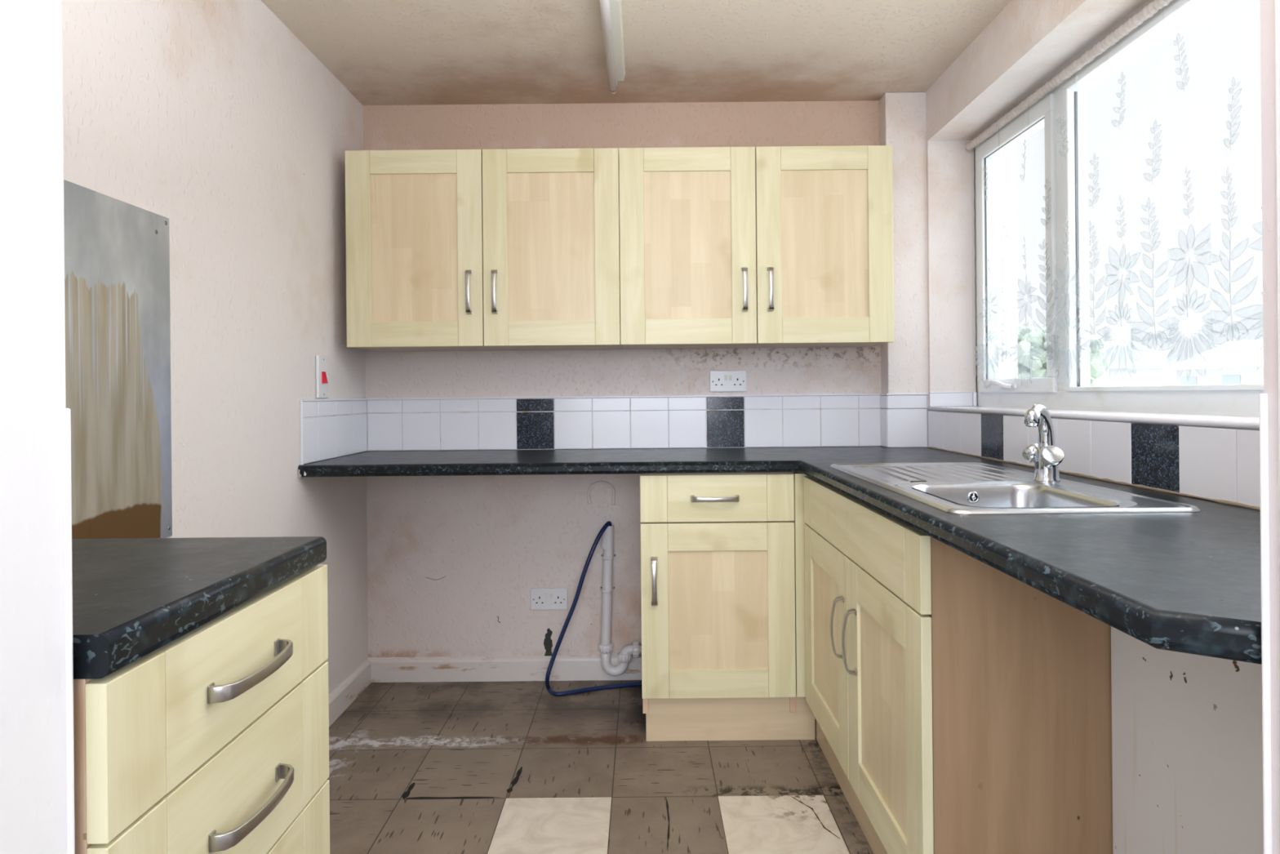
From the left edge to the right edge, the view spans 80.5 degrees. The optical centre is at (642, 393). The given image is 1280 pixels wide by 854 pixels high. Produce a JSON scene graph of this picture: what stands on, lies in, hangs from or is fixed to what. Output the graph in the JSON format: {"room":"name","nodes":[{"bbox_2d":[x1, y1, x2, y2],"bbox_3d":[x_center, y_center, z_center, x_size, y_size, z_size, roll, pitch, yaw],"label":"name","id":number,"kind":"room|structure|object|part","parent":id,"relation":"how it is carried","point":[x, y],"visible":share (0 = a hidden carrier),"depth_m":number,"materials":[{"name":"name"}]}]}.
{"room":"damaged room","nodes":[
{"label":"damaged room","id":0,"kind":"room"},
{"bbox_2d":[62,0,368,695],"bbox_3d":[-1.158,-0.003,1.850,0.100,2.299,2.340,-1,0,0],"label":"wall","id":1,"kind":"structure","parent":0,"point":[212,118],"depth_m":2.08,"materials":[{"name":"paint"}]},
{"bbox_2d":[63,179,172,538],"bbox_3d":[-1.105,-0.040,1.469,0.005,0.742,0.598,-1,0,0],"label":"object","id":2,"kind":"object","parent":1,"relation":"attached to","point":[117,252],"visible":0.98,"depth_m":1.59,"materials":[{"name":"metal"}]},
{"bbox_2d":[315,355,328,398],"bbox_3d":[-1.097,-0.059,2.599,0.021,0.146,0.086,-1,0,0],"label":"switch","id":3,"kind":"object","parent":1,"relation":"attached to","point":[322,362],"visible":1,"depth_m":2.58,"materials":[{"name":"white plastic"}]},
{"bbox_2d":[298,398,367,464],"bbox_3d":[-1.102,0.138,2.723,0.010,0.241,0.582,-1,0,0],"label":"tile backsplash","id":4,"kind":"structure","parent":1,"relation":"attached to","point":[329,428],"depth_m":2.67,"materials":[{"name":"tile"}]},
{"bbox_2d":[328,658,371,726],"bbox_3d":[-1.089,1.099,2.127,0.017,0.094,1.753,-1,0,0],"label":"baseboard","id":5,"kind":"structure","parent":1,"relation":"attached to","point":[351,687],"depth_m":2.78,"materials":[{"name":"paint"}]},
{"bbox_2d":[327,680,873,853],"bbox_3d":[0.111,1.164,0.275,2.700,0.062,5.750,-1,0,0],"label":"floor","id":6,"kind":"structure","parent":0,"point":[495,766],"depth_m":2.21,"materials":[{"name":"tile"}]},
{"bbox_2d":[73,564,329,853],"bbox_3d":[-0.770,0.704,0.946,0.622,0.878,0.492,-1,0,0],"label":"drawer unit","id":7,"kind":"object","parent":6,"relation":"on","point":[215,740],"visible":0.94,"depth_m":0.88,"materials":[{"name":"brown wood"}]},
{"bbox_2d":[71,536,326,679],"bbox_3d":[-0.799,0.246,0.941,0.609,0.041,0.482,-1,0,0],"label":"countertop","id":8,"kind":"structure","parent":7,"relation":"on","point":[132,597],"depth_m":0.91,"materials":[{"name":"black laminate"}]},
{"bbox_3d":[-0.505,0.513,0.946,0.020,0.182,0.492,-1,0,0],"label":"drawer","id":9,"kind":"part","parent":7,"relation":"part of","materials":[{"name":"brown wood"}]},
{"bbox_3d":[-0.480,0.343,0.945,0.034,0.021,0.170,-1,0,0],"label":"handle","id":10,"kind":"part","parent":7,"relation":"part of","materials":[{"name":"silver metal"}]},
{"bbox_3d":[-0.478,0.512,0.945,0.034,0.021,0.170,-1,0,0],"label":"handle","id":11,"kind":"part","parent":7,"relation":"part of","materials":[{"name":"silver metal"}]},
{"bbox_3d":[-0.503,0.701,0.946,0.020,0.187,0.492,-1,0,0],"label":"drawer","id":12,"kind":"part","parent":7,"relation":"part of","materials":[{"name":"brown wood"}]},
{"bbox_2d":[545,520,641,696],"bbox_3d":[-0.148,0.820,2.930,0.467,0.643,0.094,-1,0,-14],"label":"hose","id":13,"kind":"object","parent":6,"relation":"on","point":[606,524],"visible":0.94,"depth_m":2.89,"materials":[{"name":"blue rubber"}]},
{"bbox_2d":[640,472,807,713],"bbox_3d":[0.277,0.694,2.698,0.564,0.878,0.584,-1,0,0],"label":"base cabinet","id":14,"kind":"object","parent":6,"relation":"on","point":[722,555],"visible":0.88,"depth_m":2.44,"materials":[{"name":"brown wood"}]},
{"bbox_3d":[0.037,0.604,2.423,0.021,0.157,0.034,-1,0,0],"label":"handle","id":15,"kind":"part","parent":14,"relation":"part of","materials":[{"name":"silver metal"}]},
{"bbox_3d":[0.233,0.337,2.423,0.157,0.021,0.034,-1,0,0],"label":"handle","id":16,"kind":"part","parent":14,"relation":"part of","materials":[{"name":"silver metal"}]},
{"bbox_3d":[0.240,0.337,2.450,0.498,0.152,0.020,-1,0,0],"label":"drawer","id":17,"kind":"part","parent":14,"relation":"part of","materials":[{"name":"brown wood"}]},
{"bbox_3d":[0.243,0.700,2.450,0.498,0.564,0.020,-1,0,0],"label":"door","id":18,"kind":"part","parent":14,"relation":"part of","materials":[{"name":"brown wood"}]},
{"bbox_3d":[0.243,0.700,2.452,0.330,0.394,0.008,-1,0,0],"label":"panel","id":19,"kind":"part","parent":14,"relation":"part of","materials":[{"name":"brown wood"}]},
{"bbox_3d":[0.526,0.618,2.440,0.064,0.722,0.040,-1,0,0],"label":"corner post","id":20,"kind":"part","parent":14,"relation":"part of","materials":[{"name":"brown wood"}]},
{"bbox_2d":[645,695,815,741],"bbox_3d":[0.287,1.058,2.480,0.553,0.150,0.016,-1,0,0],"label":"board","id":21,"kind":"object","parent":6,"relation":"on","point":[749,718],"visible":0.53,"depth_m":2.47,"materials":[{"name":"brown wood"}]},
{"bbox_2d":[815,718,888,853],"bbox_3d":[0.575,1.056,1.960,0.016,0.150,1.056,-1,0,0],"label":"board","id":22,"kind":"object","parent":6,"relation":"on","point":[868,828],"visible":0.44,"depth_m":2.06,"materials":[{"name":"brown wood"}]},
{"bbox_2d":[804,475,1112,853],"bbox_3d":[0.793,0.690,1.909,0.617,0.878,1.015,-1,0,0],"label":"base cabinet","id":23,"kind":"object","parent":6,"relation":"on","point":[966,706],"visible":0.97,"depth_m":1.41,"materials":[{"name":"brown wood"}]},
{"bbox_2d":[297,446,1262,664],"bbox_3d":[0.003,0.237,1.855,2.216,0.039,2.328,-1,0,0],"label":"countertop","id":24,"kind":"structure","parent":23,"relation":"on","point":[1185,582],"depth_m":1.15,"materials":[{"name":"black laminate"}]},
{"bbox_2d":[830,462,1199,514],"bbox_3d":[0.775,0.290,1.788,0.455,0.175,0.905,-1,0,0],"label":"sink","id":25,"kind":"object","parent":24,"relation":"in","point":[957,487],"visible":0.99,"depth_m":1.73,"materials":[{"name":"silver metal"}]},
{"bbox_3d":[0.750,0.292,1.560,0.297,0.171,0.352,-1,0,0],"label":"bowl","id":26,"kind":"part","parent":25,"relation":"part of","materials":[{"name":"silver metal"}]},
{"bbox_2d":[1022,403,1064,481],"bbox_3d":[0.932,0.113,1.759,0.084,0.183,0.178,-1,0,25],"label":"mixer tap","id":27,"kind":"object","parent":24,"relation":"on","point":[1046,457],"visible":1,"depth_m":1.76,"materials":[{"name":"silver metal"}]},
{"bbox_3d":[0.944,0.149,1.817,0.048,0.060,0.063,-1,0,0],"label":"knob","id":28,"kind":"part","parent":27,"relation":"part of","materials":[{"name":"silver metal"}]},
{"bbox_3d":[0.918,0.083,1.745,0.039,0.123,0.146,-1,0,41],"label":"spout","id":29,"kind":"part","parent":27,"relation":"part of","materials":[{"name":"silver metal"}]},
{"bbox_3d":[0.944,0.149,1.753,0.048,0.060,0.063,-1,0,0],"label":"knob","id":30,"kind":"part","parent":27,"relation":"part of","materials":[{"name":"silver metal"}]},
{"bbox_3d":[0.531,0.697,2.167,0.008,0.394,0.332,-1,0,0],"label":"panel","id":31,"kind":"part","parent":23,"relation":"part of","materials":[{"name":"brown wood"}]},
{"bbox_3d":[0.529,0.697,2.167,0.020,0.564,0.500,-1,0,0],"label":"door","id":32,"kind":"part","parent":23,"relation":"part of","materials":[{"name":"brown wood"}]},
{"bbox_3d":[0.501,0.602,1.950,0.034,0.157,0.021,-1,0,0],"label":"handle","id":33,"kind":"part","parent":23,"relation":"part of","materials":[{"name":"silver metal"}]},
{"bbox_3d":[0.501,0.602,1.837,0.034,0.157,0.021,-1,0,0],"label":"handle","id":34,"kind":"part","parent":23,"relation":"part of","materials":[{"name":"silver metal"}]},
{"bbox_3d":[0.525,0.336,1.909,0.020,0.146,1.015,-1,0,0],"label":"false drawer","id":35,"kind":"part","parent":23,"relation":"part of","materials":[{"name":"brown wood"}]},
{"bbox_3d":[0.531,0.697,1.657,0.008,0.394,0.342,-1,0,0],"label":"panel","id":36,"kind":"part","parent":23,"relation":"part of","materials":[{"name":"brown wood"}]},
{"bbox_3d":[0.529,0.697,1.657,0.020,0.564,0.510,-1,0,0],"label":"door","id":37,"kind":"part","parent":23,"relation":"part of","materials":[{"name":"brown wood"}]},
{"bbox_3d":[0.822,0.689,1.421,0.559,0.878,0.018,-1,0,0],"label":"panel","id":38,"kind":"part","parent":23,"relation":"part of","materials":[{"name":"brown wood"}]},
{"bbox_2d":[1111,626,1263,853],"bbox_3d":[0.883,0.689,1.054,0.016,0.878,0.711,-1,0,0],"label":"wall","id":39,"kind":"structure","parent":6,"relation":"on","point":[1187,748],"depth_m":1.22,"materials":[{"name":"beige paint"}]},
{"bbox_2d":[363,100,881,657],"bbox_3d":[0.121,-0.015,3.069,2.658,2.299,0.102,-1,0,0],"label":"wall","id":40,"kind":"structure","parent":0,"point":[454,562],"depth_m":3.02,"materials":[{"name":"paint"}]},
{"bbox_2d":[345,147,622,351],"bbox_3d":[-0.573,-0.523,2.842,0.977,0.703,0.352,-1,0,0],"label":"upper cabinet","id":41,"kind":"object","parent":40,"relation":"attached to","point":[447,250],"visible":0.99,"depth_m":2.70,"materials":[{"name":"beige wood"}]},
{"bbox_3d":[-0.819,-0.524,2.712,0.319,0.536,0.008,-1,0,0],"label":"panel","id":42,"kind":"part","parent":41,"relation":"part of","materials":[{"name":"brown wood"}]},
{"bbox_3d":[-0.818,-0.521,2.710,0.487,0.703,0.020,-1,0,0],"label":"door","id":43,"kind":"part","parent":41,"relation":"part of","materials":[{"name":"brown wood"}]},
{"bbox_3d":[-0.621,-0.364,2.683,0.021,0.157,0.034,-1,0,0],"label":"handle","id":44,"kind":"part","parent":41,"relation":"part of","materials":[{"name":"silver metal"}]},
{"bbox_3d":[-0.528,-0.365,2.683,0.021,0.157,0.034,-1,0,0],"label":"handle","id":45,"kind":"part","parent":41,"relation":"part of","materials":[{"name":"silver metal"}]},
{"bbox_3d":[-0.328,-0.529,2.712,0.319,0.536,0.008,-1,0,0],"label":"panel","id":46,"kind":"part","parent":41,"relation":"part of","materials":[{"name":"brown wood"}]},
{"bbox_3d":[-0.328,-0.525,2.710,0.487,0.703,0.020,-1,0,0],"label":"door","id":47,"kind":"part","parent":41,"relation":"part of","materials":[{"name":"brown wood"}]},
{"bbox_2d":[368,654,641,682],"bbox_3d":[-0.068,1.090,3.011,2.057,0.094,0.017,-1,0,0],"label":"baseboard","id":48,"kind":"structure","parent":40,"relation":"attached to","point":[513,668],"depth_m":3.00,"materials":[{"name":"paint"}]},
{"bbox_2d":[530,587,567,609],"bbox_3d":[-0.374,0.817,3.012,0.147,0.085,0.014,-1,0,0],"label":"double socket","id":49,"kind":"object","parent":40,"relation":"attached to","point":[541,598],"visible":1,"depth_m":3.01,"materials":[{"name":"white plastic"}]},
{"bbox_2d":[598,524,641,675],"bbox_3d":[-0.089,0.811,2.982,0.173,0.596,0.075,-1,0,0],"label":"pipe","id":50,"kind":"object","parent":40,"relation":"attached to","point":[606,646],"visible":1,"depth_m":2.96,"materials":[{"name":"white plastic"}]},
{"bbox_2d":[366,393,881,450],"bbox_3d":[-0.076,0.113,3.015,2.060,0.210,0.010,-1,0,0],"label":"tile backsplash","id":51,"kind":"structure","parent":40,"relation":"attached to","point":[837,420],"depth_m":3.01,"materials":[{"name":"tile"}]},
{"bbox_3d":[-0.075,0.011,3.015,2.054,0.007,0.010,-1,0,0],"label":"edge trim","id":52,"kind":"part","parent":51,"relation":"part of","materials":[{"name":"white plastic"}]},
{"bbox_2d":[709,370,746,391],"bbox_3d":[0.340,-0.051,3.012,0.147,0.085,0.014,-1,0,0],"label":"double socket","id":53,"kind":"object","parent":40,"relation":"attached to","point":[719,380],"visible":1,"depth_m":3.01,"materials":[{"name":"white plastic"}]},
{"bbox_2d":[618,145,893,349],"bbox_3d":[0.406,-0.532,2.842,0.977,0.703,0.352,-1,0,0],"label":"upper cabinet","id":54,"kind":"object","parent":40,"relation":"attached to","point":[783,246],"visible":1,"depth_m":2.70,"materials":[{"name":"brown wood"}]},
{"bbox_3d":[0.161,-0.530,2.710,0.487,0.703,0.020,-1,0,0],"label":"door","id":55,"kind":"part","parent":54,"relation":"part of","materials":[{"name":"brown wood"}]},
{"bbox_3d":[0.161,-0.534,2.712,0.319,0.536,0.008,-1,0,0],"label":"panel","id":56,"kind":"part","parent":54,"relation":"part of","materials":[{"name":"brown wood"}]},
{"bbox_3d":[0.363,-0.373,2.683,0.021,0.157,0.034,-1,0,0],"label":"handle","id":57,"kind":"part","parent":54,"relation":"part of","materials":[{"name":"silver metal"}]},
{"bbox_3d":[0.456,-0.374,2.683,0.021,0.157,0.034,-1,0,0],"label":"handle","id":58,"kind":"part","parent":54,"relation":"part of","materials":[{"name":"silver metal"}]},
{"bbox_3d":[0.651,-0.535,2.710,0.487,0.703,0.020,-1,0,0],"label":"door","id":59,"kind":"part","parent":54,"relation":"part of","materials":[{"name":"brown wood"}]},
{"bbox_3d":[0.651,-0.538,2.712,0.319,0.536,0.008,-1,0,0],"label":"panel","id":60,"kind":"part","parent":54,"relation":"part of","materials":[{"name":"brown wood"}]},
{"bbox_2d":[880,393,928,447],"bbox_3d":[1.025,0.102,2.967,0.160,0.209,0.085,-1,0,0],"label":"tile backsplash","id":61,"kind":"structure","parent":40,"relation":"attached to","point":[900,428],"depth_m":2.93,"materials":[{"name":"white tile"}]},
{"bbox_3d":[1.024,0.001,2.967,0.160,0.007,0.085,-1,0,0],"label":"edge trim","id":62,"kind":"part","parent":61,"relation":"part of","materials":[{"name":"white plastic"}]},
{"bbox_2d":[260,0,1011,105],"bbox_3d":[0.110,-1.204,1.845,2.658,0.080,2.550,-1,0,0],"label":"ceiling","id":63,"kind":"structure","parent":0,"point":[383,52],"depth_m":2.53,"materials":[{"name":"beige paint"}]},
{"bbox_2d":[599,0,625,93],"bbox_3d":[-0.096,-1.128,2.079,0.066,0.066,1.382,-1,0,0],"label":"batten","id":64,"kind":"object","parent":63,"relation":"attached to","point":[611,11],"visible":1,"depth_m":2.39,"materials":[{"name":"white plastic"}]},
{"bbox_2d":[878,92,928,448],"bbox_3d":[1.036,-0.023,2.982,0.167,2.299,0.095,-1,0,0],"label":"wall column","id":65,"kind":"structure","parent":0,"point":[901,115],"depth_m":2.94,"materials":[{"name":"paint"}]},
{"bbox_2d":[925,0,1259,430],"bbox_3d":[1.280,-0.026,1.795,0.340,2.299,2.450,-1,0,0],"label":"wall","id":66,"kind":"structure","parent":0,"point":[1029,42],"depth_m":2.87,"materials":[{"name":"paint"}]},
{"bbox_2d":[928,391,977,406],"bbox_3d":[1.196,0.019,2.913,0.180,0.058,0.011,-1,0,0],"label":"trim","id":67,"kind":"structure","parent":66,"relation":"attached to","point":[939,398],"depth_m":2.91,"materials":[{"name":"white tile"}]},
{"bbox_2d":[927,406,1259,429],"bbox_3d":[1.195,0.055,2.040,0.190,0.014,1.758,-1,0,0],"label":"trim","id":68,"kind":"structure","parent":66,"relation":"attached to","point":[1227,421],"depth_m":1.75,"materials":[{"name":"white plastic"}]},
{"bbox_2d":[928,410,1260,510],"bbox_3d":[1.104,0.138,1.813,0.015,0.145,2.226,-1,0,0],"label":"tile backsplash","id":69,"kind":"structure","parent":66,"relation":"attached to","point":[1221,465],"depth_m":1.70,"materials":[{"name":"tile"}]},
{"bbox_2d":[973,0,1263,417],"bbox_3d":[1.294,-0.465,2.041,0.113,1.026,1.759,-1,0,0],"label":"window","id":70,"kind":"structure","parent":66,"relation":"in","point":[1067,175],"depth_m":2.29,"materials":[{"name":"white plastic"}]},
{"bbox_3d":[1.260,-0.034,2.671,0.037,0.032,0.182,-1,0,0],"label":"casement handle","id":71,"kind":"part","parent":70,"relation":"part of","materials":[{"name":"white plastic"}]},
{"bbox_3d":[1.305,-0.471,2.616,0.062,0.934,0.528,-1,0,0],"label":"casement sash","id":72,"kind":"part","parent":70,"relation":"part of","materials":[{"name":"white plastic"}]},
{"bbox_3d":[1.251,-0.947,2.040,0.007,0.007,1.758,-1,0,0],"label":"wire","id":73,"kind":"object","parent":66,"relation":"attached to","visible":0},
{"bbox_2d":[965,0,1263,385],"bbox_3d":[1.252,-0.489,2.042,0.039,0.946,1.713,-1,0,0],"label":"curtain","id":74,"kind":"object","parent":73,"relation":"hanging from","point":[1148,11],"visible":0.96,"depth_m":1.99,"materials":[{"name":"white fabric"}]},
{"bbox_2d":[1260,0,1279,853],"bbox_3d":[0.121,-0.015,0.630,2.658,2.299,0.120,-1,0,0],"label":"wall","id":75,"kind":"structure","parent":0,"point":[1268,189],"depth_m":0.68,"materials":[{"name":"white paint"}]},
{"bbox_2d":[0,0,67,853],"bbox_3d":[-0.531,0.126,0.540,0.012,2.030,0.300,-1,0,0],"label":"trim","id":76,"kind":"structure","parent":75,"relation":"attached to","point":[33,758],"depth_m":0.65,"materials":[{"name":"white paint"}]},
{"bbox_2d":[62,408,75,853],"bbox_3d":[-0.519,0.577,0.688,0.006,1.128,0.004,-1,0,0],"label":"trim","id":77,"kind":"structure","parent":75,"relation":"attached to","point":[67,411],"depth_m":0.69,"materials":[{"name":"white paint"}]},
{"bbox_2d":[1258,393,1271,853],"bbox_3d":[0.571,0.565,0.688,0.008,1.131,0.004,-1,0,0],"label":"trim","id":78,"kind":"structure","parent":75,"relation":"attached to","point":[1263,397],"depth_m":0.69,"materials":[{"name":"white paint"}]},
{"bbox_2d":[1274,0,1279,533],"bbox_3d":[0.577,0.116,0.531,0.023,2.030,0.282,-1,0,0],"label":"trim","id":79,"kind":"structure","parent":75,"relation":"attached to","point":[1277,2],"depth_m":0.67,"materials":[{"name":"white paint"}]},
{"label":"outside","id":80,"kind":"structure","parent":0,"visible":0},
{"bbox_3d":[35.744,1.346,35.000,68.540,0.100,110.000,-1,0,0],"label":"ground","id":81,"kind":"structure","parent":80,"visible":0},
{"bbox_2d":[1017,323,1107,386],"bbox_3d":[20.951,-1.188,39.493,5.737,5.251,5.926,-1,0,0],"label":"tree","id":82,"kind":"object","parent":81,"relation":"on","point":[1096,370],"visible":0.25,"depth_m":37.67,"materials":[{"name":"green plant"}]},
{"bbox_2d":[1057,338,1179,413],"bbox_3d":[29.492,-0.994,50.000,7.600,4.700,8.400,-1,0,0],"label":"house","id":83,"kind":"structure","parent":81,"relation":"on","point":[1150,373],"depth_m":46.00,"materials":[{"name":"white brick"}]},
{"bbox_2d":[1162,338,1263,417],"bbox_3d":[33.494,-0.832,38.500,7.600,4.300,9.400,-1,0,0],"label":"house","id":84,"kind":"structure","parent":81,"relation":"on","point":[1233,369],"depth_m":39.94,"materials":[{"name":"white brick"}]}
]}

